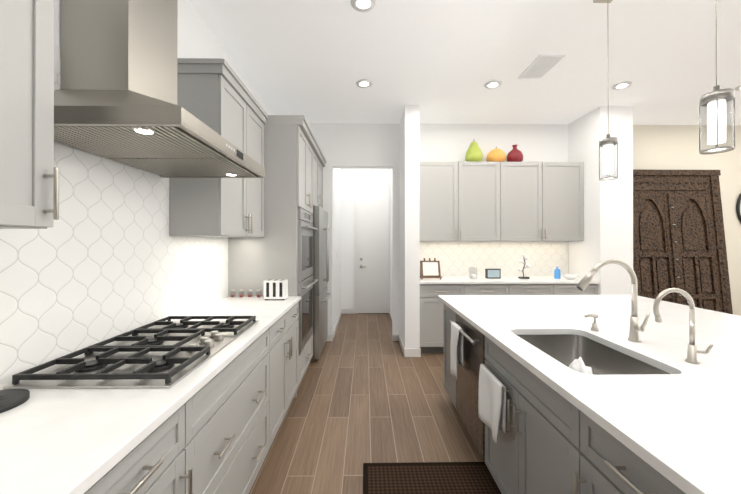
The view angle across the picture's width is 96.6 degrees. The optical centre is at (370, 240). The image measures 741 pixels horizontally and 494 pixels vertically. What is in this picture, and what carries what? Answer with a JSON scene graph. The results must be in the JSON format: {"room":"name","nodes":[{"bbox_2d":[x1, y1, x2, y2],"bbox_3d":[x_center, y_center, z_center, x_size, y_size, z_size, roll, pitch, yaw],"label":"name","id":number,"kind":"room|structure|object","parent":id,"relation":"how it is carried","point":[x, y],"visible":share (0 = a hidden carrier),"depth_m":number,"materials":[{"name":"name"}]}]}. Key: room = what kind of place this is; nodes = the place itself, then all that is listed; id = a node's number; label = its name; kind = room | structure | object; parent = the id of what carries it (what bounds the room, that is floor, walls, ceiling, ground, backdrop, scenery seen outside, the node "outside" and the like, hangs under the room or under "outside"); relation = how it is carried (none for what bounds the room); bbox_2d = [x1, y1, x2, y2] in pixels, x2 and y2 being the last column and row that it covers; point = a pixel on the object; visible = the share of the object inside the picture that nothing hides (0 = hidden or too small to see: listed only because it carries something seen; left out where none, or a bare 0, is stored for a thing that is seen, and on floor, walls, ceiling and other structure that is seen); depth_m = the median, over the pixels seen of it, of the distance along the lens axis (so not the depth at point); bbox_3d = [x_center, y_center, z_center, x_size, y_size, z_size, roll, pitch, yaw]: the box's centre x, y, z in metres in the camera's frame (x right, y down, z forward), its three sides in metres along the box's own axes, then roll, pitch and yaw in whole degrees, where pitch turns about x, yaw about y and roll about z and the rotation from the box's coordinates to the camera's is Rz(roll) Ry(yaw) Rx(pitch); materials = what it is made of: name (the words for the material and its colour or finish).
{"room":"kitchen","nodes":[
{"label":"kitchen","id":0,"kind":"room"},
{"bbox_2d":[48,0,271,367],"bbox_3d":[-1.339,-0.134,1.255,0.150,3.100,7.150,0,0,-1],"label":"wall","id":1,"kind":"structure","parent":0,"point":[196,38],"depth_m":2.39,"materials":[{"name":"white paint"}]},
{"bbox_2d":[0,0,58,228],"bbox_3d":[-1.087,-0.575,0.724,0.323,1.080,0.492,0,0,-1],"label":"upper cabinet","id":2,"kind":"object","parent":1,"relation":"attached to","point":[29,185],"visible":1,"depth_m":0.88,"materials":[{"name":"grey wood"}]},
{"bbox_2d":[0,44,227,386],"bbox_3d":[-1.258,-0.144,1.129,0.006,1.279,3.696,0,0,-1],"label":"backsplash","id":3,"kind":"structure","parent":1,"relation":"attached to","point":[106,256],"depth_m":1.51,"materials":[{"name":"tile"}]},
{"bbox_2d":[54,0,264,177],"bbox_3d":[-0.946,-1.032,1.549,0.630,1.298,0.920,0,0,-1],"label":"range hood","id":4,"kind":"object","parent":1,"relation":"attached to","point":[115,97],"visible":0.98,"depth_m":1.34,"materials":[{"name":"silver metal"}]},
{"bbox_2d":[169,58,267,237],"bbox_3d":[-1.095,-0.584,2.522,0.361,1.110,0.921,0,0,-1],"label":"upper cabinet","id":5,"kind":"object","parent":1,"relation":"attached to","point":[215,94],"visible":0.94,"depth_m":2.09,"materials":[{"name":"grey wood"}]},
{"bbox_2d":[264,115,315,214],"bbox_3d":[-0.976,-0.704,3.428,0.638,0.804,0.875,0,0,-1],"label":"upper cabinet","id":6,"kind":"object","parent":1,"relation":"attached to","point":[294,161],"depth_m":2.99,"materials":[{"name":"grey wood"}]},
{"bbox_2d":[298,208,317,353],"bbox_3d":[-0.917,0.373,3.405,0.659,1.346,0.736,0,0,-1],"label":"double wall oven","id":7,"kind":"object","parent":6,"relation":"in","point":[306,228],"visible":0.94,"depth_m":3.27,"materials":[{"name":"silver metal"}]},
{"bbox_2d":[316,151,323,208],"bbox_3d":[-0.989,-0.756,4.247,0.638,0.695,0.878,0,0,-1],"label":"upper cabinet","id":8,"kind":"object","parent":1,"relation":"attached to","point":[319,162],"depth_m":4.27,"materials":[{"name":"grey wood"}]},
{"bbox_2d":[333,168,340,329],"bbox_3d":[-0.621,-0.119,5.667,0.120,3.100,1.650,0,0,-1],"label":"wall","id":9,"kind":"structure","parent":0,"point":[336,241],"depth_m":5.40,"materials":[{"name":"white paint"}]},
{"bbox_2d":[332,308,342,338],"bbox_3d":[-0.555,1.381,5.663,0.012,0.100,1.650,0,0,-1],"label":"baseboard","id":10,"kind":"structure","parent":9,"relation":"attached to","point":[341,312],"depth_m":5.45,"materials":[{"name":"white wood"}]},
{"bbox_2d":[341,168,389,307],"bbox_3d":[-0.154,-0.116,6.559,1.080,3.100,0.120,0,0,-1],"label":"wall","id":11,"kind":"structure","parent":0,"point":[351,178],"depth_m":6.50,"materials":[{"name":"white paint"}]},
{"bbox_2d":[354,185,389,313],"bbox_3d":[0.030,0.173,6.453,0.705,2.519,0.089,0,0,-1],"label":"hallway door","id":12,"kind":"structure","parent":11,"relation":"in","point":[371,249],"depth_m":6.46,"materials":[{"name":"white wood"}]},
{"bbox_2d":[249,314,484,493],"bbox_3d":[2.597,1.470,2.195,8.050,0.100,8.920,0,0,-1],"label":"floor","id":13,"kind":"structure","parent":0,"point":[368,391],"depth_m":2.64,"materials":[{"name":"brown wood"}]},
{"bbox_2d":[84,397,191,493],"bbox_3d":[-0.936,0.971,0.814,0.638,0.886,0.578,0,0,-1],"label":"base cabinet","id":14,"kind":"object","parent":13,"relation":"on","point":[161,463],"depth_m":0.98,"materials":[{"name":"grey wood"}]},
{"bbox_2d":[0,296,300,493],"bbox_3d":[-0.931,0.512,1.132,0.659,0.032,3.696,0,0,-1],"label":"countertop","id":15,"kind":"structure","parent":14,"relation":"on","point":[70,441],"depth_m":0.91,"materials":[{"name":"white stone"}]},
{"bbox_2d":[0,389,29,412],"bbox_3d":[-1.145,0.487,0.981,0.184,0.016,0.184,0,0,-1],"label":"trivet","id":16,"kind":"object","parent":15,"relation":"on","point":[10,399],"visible":1,"depth_m":1.01,"materials":[{"name":"black metal"}]},
{"bbox_2d":[3,316,258,388],"bbox_3d":[-0.956,0.475,1.564,0.555,0.043,0.920,0,0,-1],"label":"cooktop","id":17,"kind":"object","parent":15,"relation":"in","point":[164,353],"visible":1,"depth_m":1.32,"materials":[{"name":"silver metal"}]},
{"bbox_2d":[230,290,260,296],"bbox_3d":[-1.107,0.469,2.927,0.269,0.064,0.044,0,0,-1],"label":"spice jars","id":18,"kind":"object","parent":15,"relation":"on","point":[241,295],"visible":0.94,"depth_m":2.92,"materials":[{"name":"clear glass"}]},
{"bbox_2d":[264,279,287,299],"bbox_3d":[-0.807,0.418,2.816,0.180,0.166,0.102,0,0,-1],"label":"toaster","id":19,"kind":"object","parent":15,"relation":"on","point":[275,288],"visible":1,"depth_m":2.77,"materials":[{"name":"white metal"}]},
{"bbox_2d":[192,322,275,493],"bbox_3d":[-0.948,0.974,1.588,0.638,0.886,1.087,0,0,-1],"label":"base cabinet","id":20,"kind":"object","parent":13,"relation":"on","point":[217,433],"depth_m":1.57,"materials":[{"name":"grey wood"}]},
{"bbox_2d":[276,302,298,433],"bbox_3d":[-0.962,0.977,2.526,0.638,0.886,0.906,0,0,-1],"label":"base cabinet","id":21,"kind":"object","parent":13,"relation":"on","point":[287,327],"depth_m":2.53,"materials":[{"name":"grey wood"}]},
{"bbox_2d":[293,333,312,397],"bbox_3d":[-0.976,1.236,3.393,0.638,0.374,0.817,0,0,-1],"label":"base cabinet","id":22,"kind":"object","parent":13,"relation":"on","point":[306,355],"depth_m":3.33,"materials":[{"name":"grey wood"}]},
{"bbox_2d":[310,206,330,361],"bbox_3d":[-0.908,0.513,4.234,0.741,1.823,0.838,0,0,-1],"label":"refrigerator","id":23,"kind":"object","parent":13,"relation":"on","point":[320,273],"visible":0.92,"depth_m":3.92,"materials":[{"name":"silver metal"}]},
{"bbox_2d":[363,462,500,493],"bbox_3d":[0.358,1.412,1.626,0.795,0.010,0.950,0,0,-1],"label":"mat","id":24,"kind":"object","parent":13,"relation":"on","point":[434,478],"visible":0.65,"depth_m":1.95,"materials":[{"name":"black"}]},
{"bbox_2d":[420,284,597,352],"bbox_3d":[1.724,0.983,4.399,2.246,0.886,0.647,0,0,-1],"label":"base cabinet","id":25,"kind":"object","parent":13,"relation":"on","point":[431,322],"visible":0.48,"depth_m":4.11,"materials":[{"name":"grey wood"}]},
{"bbox_2d":[420,276,598,283],"bbox_3d":[1.724,0.523,4.410,2.246,0.032,0.629,0,0,-1],"label":"countertop","id":26,"kind":"structure","parent":25,"relation":"on","point":[502,280],"depth_m":4.19,"materials":[{"name":"white stone"}]},
{"bbox_2d":[420,258,441,279],"bbox_3d":[0.789,0.369,4.357,0.280,0.275,0.162,0,0,-1],"label":"cookbook stand","id":27,"kind":"object","parent":26,"relation":"on","point":[429,269],"visible":1,"depth_m":4.34,"materials":[{"name":"brown wood"}]},
{"bbox_2d":[470,267,476,278],"bbox_3d":[1.369,0.431,4.400,0.106,0.150,0.104,0,0,-1],"label":"glass jar","id":28,"kind":"object","parent":26,"relation":"on","point":[473,276],"visible":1,"depth_m":4.38,"materials":[{"name":"white glass"}]},
{"bbox_2d":[485,269,500,278],"bbox_3d":[1.643,0.441,4.428,0.190,0.129,0.052,0,0,-1],"label":"desk clock","id":29,"kind":"object","parent":26,"relation":"on","point":[492,273],"visible":1,"depth_m":4.40,"materials":[{"name":"black plastic"}]},
{"bbox_2d":[517,254,529,278],"bbox_3d":[2.052,0.339,4.411,0.173,0.333,0.070,0,0,-1],"label":"sculpture","id":30,"kind":"object","parent":26,"relation":"on","point":[521,261],"visible":1,"depth_m":4.39,"materials":[{"name":"black plastic"}]},
{"bbox_2d":[554,265,560,278],"bbox_3d":[2.489,0.416,4.397,0.076,0.180,0.076,0,0,-1],"label":"soap bottle","id":31,"kind":"object","parent":26,"relation":"on","point":[557,273],"visible":1,"depth_m":4.37,"materials":[{"name":"blue plastic"}]},
{"bbox_2d":[564,274,577,278],"bbox_3d":[2.630,0.475,4.339,0.160,0.060,0.160,0,0,-1],"label":"ceramic bowl","id":32,"kind":"object","parent":26,"relation":"on","point":[570,276],"visible":1,"depth_m":4.29,"materials":[{"name":"white ceramic"}]},
{"bbox_2d":[444,304,685,493],"bbox_3d":[1.457,0.972,1.234,1.620,0.886,3.530,0,0,-1],"label":"base cabinet","id":33,"kind":"object","parent":13,"relation":"on","point":[550,440],"visible":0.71,"depth_m":1.29,"materials":[{"name":"grey wood"}]},
{"bbox_2d":[450,313,486,460],"bbox_3d":[0.943,0.925,2.267,0.666,0.779,0.600,0,0,-1],"label":"dishwasher","id":34,"kind":"object","parent":33,"relation":"in","point":[467,385],"visible":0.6,"depth_m":2.18,"materials":[{"name":"silver metal"}]},
{"bbox_2d":[450,322,463,379],"bbox_3d":[0.605,0.777,2.358,0.062,0.347,0.215,0,0,-1],"label":"hanging towel","id":35,"kind":"object","parent":34,"relation":"hanging from","point":[456,348],"visible":1,"depth_m":2.34,"materials":[{"name":"white fabric"}]},
{"bbox_2d":[478,364,505,442],"bbox_3d":[0.632,0.847,1.753,0.048,0.282,0.307,0,0,-1],"label":"hanging towel","id":36,"kind":"object","parent":33,"relation":"hanging from","point":[492,404],"visible":1,"depth_m":1.72,"materials":[{"name":"white fabric"}]},
{"bbox_2d":[438,295,740,493],"bbox_3d":[1.557,0.512,1.237,1.820,0.032,3.630,0,0,-1],"label":"countertop","id":37,"kind":"structure","parent":33,"relation":"on","point":[679,426],"depth_m":1.21,"materials":[{"name":"white stone"}]},
{"bbox_2d":[584,314,598,330],"bbox_3d":[1.224,0.451,1.827,0.077,0.093,0.039,0,0,-1],"label":"soap dispenser","id":38,"kind":"object","parent":37,"relation":"on","point":[594,327],"visible":1,"depth_m":1.82,"materials":[{"name":"silver metal"}]},
{"bbox_2d":[517,335,669,374],"bbox_3d":[0.980,0.635,1.543,0.427,0.208,0.652,0,0,-1],"label":"sink","id":39,"kind":"object","parent":37,"relation":"in","point":[595,356],"visible":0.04,"depth_m":1.77,"materials":[{"name":"silver metal"}]},
{"bbox_2d":[569,357,592,374],"bbox_3d":[0.840,0.560,1.321,0.066,0.192,0.141,0,0,-1],"label":"cloth","id":40,"kind":"object","parent":39,"relation":"in","point":[577,365],"visible":0.25,"depth_m":1.30,"materials":[{"name":"white fabric"}]},
{"bbox_2d":[576,259,649,341],"bbox_3d":[1.180,0.293,1.613,0.316,0.406,0.102,0,0,-1],"label":"faucet","id":41,"kind":"object","parent":37,"relation":"on","point":[583,284],"visible":1,"depth_m":1.63,"materials":[{"name":"silver metal"}]},
{"bbox_2d":[653,288,713,363],"bbox_3d":[1.258,0.344,1.337,0.204,0.303,0.067,0,0,-1],"label":"filter faucet","id":42,"kind":"object","parent":37,"relation":"on","point":[692,352],"visible":1,"depth_m":1.34,"materials":[{"name":"silver metal"}]},
{"bbox_2d":[392,123,399,333],"bbox_3d":[0.366,-0.122,4.782,0.093,3.100,0.150,0,0,-1],"label":"wall","id":43,"kind":"structure","parent":0,"point":[396,244],"depth_m":4.71,"materials":[{"name":"white paint"}]},
{"bbox_2d":[397,334,405,356],"bbox_3d":[0.404,1.377,4.371,0.030,0.100,0.662,0,0,-1],"label":"baseboard","id":44,"kind":"structure","parent":43,"relation":"attached to","point":[399,339],"depth_m":4.34,"materials":[{"name":"white wood"}]},
{"bbox_2d":[390,105,419,348],"bbox_3d":[0.495,-0.120,5.284,0.180,3.100,2.450,0,0,-1],"label":"wall","id":45,"kind":"structure","parent":0,"point":[409,135],"depth_m":4.06,"materials":[{"name":"white paint"}]},
{"bbox_2d":[188,0,740,124],"bbox_3d":[2.597,-1.730,2.205,8.050,0.100,8.920,0,0,-1],"label":"ceiling","id":46,"kind":"structure","parent":0,"point":[437,61],"depth_m":3.01,"materials":[{"name":"white paint"}]},
{"bbox_2d":[351,0,375,11],"bbox_3d":[-0.050,-1.674,2.325,0.180,0.012,0.180,0,0,-1],"label":"recessed light","id":47,"kind":"object","parent":46,"relation":"in","point":[363,5],"visible":1,"depth_m":2.34,"materials":[{"name":"white"}]},
{"bbox_2d":[356,79,372,87],"bbox_3d":[-0.068,-1.670,3.515,0.180,0.012,0.180,0,0,-1],"label":"recessed light","id":48,"kind":"object","parent":46,"relation":"in","point":[363,83],"visible":0.98,"depth_m":3.50,"materials":[{"name":"white"}]},
{"bbox_2d":[484,80,501,88],"bbox_3d":[1.312,-1.670,3.536,0.180,0.012,0.180,0,0,-1],"label":"recessed light","id":49,"kind":"object","parent":46,"relation":"in","point":[492,84],"visible":1,"depth_m":3.52,"materials":[{"name":"white"}]},
{"bbox_2d":[518,54,565,78],"bbox_3d":[1.637,-1.669,3.181,0.236,0.015,0.416,0,0,-1],"label":"ceiling vent","id":50,"kind":"object","parent":46,"relation":"in","point":[540,66],"visible":0.96,"depth_m":3.15,"materials":[{"name":"grey metal"}]},
{"bbox_2d":[593,0,617,180],"bbox_3d":[1.612,-1.048,2.238,0.120,1.263,0.120,0,0,-1],"label":"pendant light","id":51,"kind":"object","parent":46,"relation":"hanging from","point":[608,142],"visible":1,"depth_m":2.23,"materials":[{"name":"glass"}]},
{"bbox_2d":[612,81,632,89],"bbox_3d":[2.712,-1.670,3.557,0.180,0.012,0.180,0,0,-1],"label":"recessed light","id":52,"kind":"object","parent":46,"relation":"in","point":[622,85],"visible":0.98,"depth_m":3.54,"materials":[{"name":"white"}]},
{"bbox_2d":[699,0,734,154],"bbox_3d":[1.622,-1.050,1.548,0.120,1.263,0.120,0,0,-1],"label":"pendant light","id":53,"kind":"object","parent":46,"relation":"hanging from","point":[716,99],"visible":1,"depth_m":1.53,"materials":[{"name":"clear glass"}]},
{"bbox_2d":[308,123,740,333],"bbox_3d":[2.633,-0.122,4.816,7.900,3.100,0.150,0,0,-1],"label":"wall","id":54,"kind":"structure","parent":0,"point":[665,147],"depth_m":4.74,"materials":[{"name":"beige paint"}]},
{"bbox_2d":[420,161,507,240],"bbox_3d":[1.189,-0.523,4.542,1.181,1.060,0.343,0,0,-1],"label":"upper cabinet","id":55,"kind":"object","parent":54,"relation":"attached to","point":[501,201],"depth_m":4.38,"materials":[{"name":"grey wood"}]},
{"bbox_2d":[420,241,567,275],"bbox_3d":[1.719,0.258,4.723,2.246,0.498,0.006,0,0,-1],"label":"backsplash","id":56,"kind":"structure","parent":54,"relation":"attached to","point":[460,258],"depth_m":4.72,"materials":[{"name":"tile"}]},
{"bbox_2d":[508,162,583,240],"bbox_3d":[2.254,-0.523,4.558,1.181,1.060,0.343,0,0,-1],"label":"upper cabinet","id":57,"kind":"object","parent":54,"relation":"attached to","point":[546,199],"depth_m":4.39,"materials":[{"name":"grey wood"}]},
{"bbox_2d":[465,139,522,161],"bbox_3d":[1.705,-1.227,4.561,0.799,0.346,0.264,0,0,-1],"label":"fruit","id":58,"kind":"object","parent":57,"relation":"on","point":[475,154],"visible":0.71,"depth_m":4.48,"materials":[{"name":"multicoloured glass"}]},
{"bbox_2d":[633,170,732,313],"bbox_3d":[4.172,0.216,4.529,1.450,2.417,0.317,0,0,-1],"label":"door","id":59,"kind":"structure","parent":54,"relation":"in","point":[679,241],"depth_m":4.55,"materials":[{"name":"brown wood"}]},
{"bbox_2d":[736,194,740,221],"bbox_3d":[5.664,-0.472,4.768,0.756,0.756,0.036,0,0,-1],"label":"round mirror","id":60,"kind":"object","parent":54,"relation":"attached to","point":[738,207],"visible":1,"depth_m":4.76,"materials":[{"name":"black plastic"}]},
{"bbox_2d":[568,106,632,294],"bbox_3d":[3.053,-0.123,4.497,0.410,3.100,0.800,0,0,-1],"label":"wall","id":61,"kind":"structure","parent":0,"point":[608,219],"depth_m":4.10,"materials":[{"name":"white paint"}]}
]}

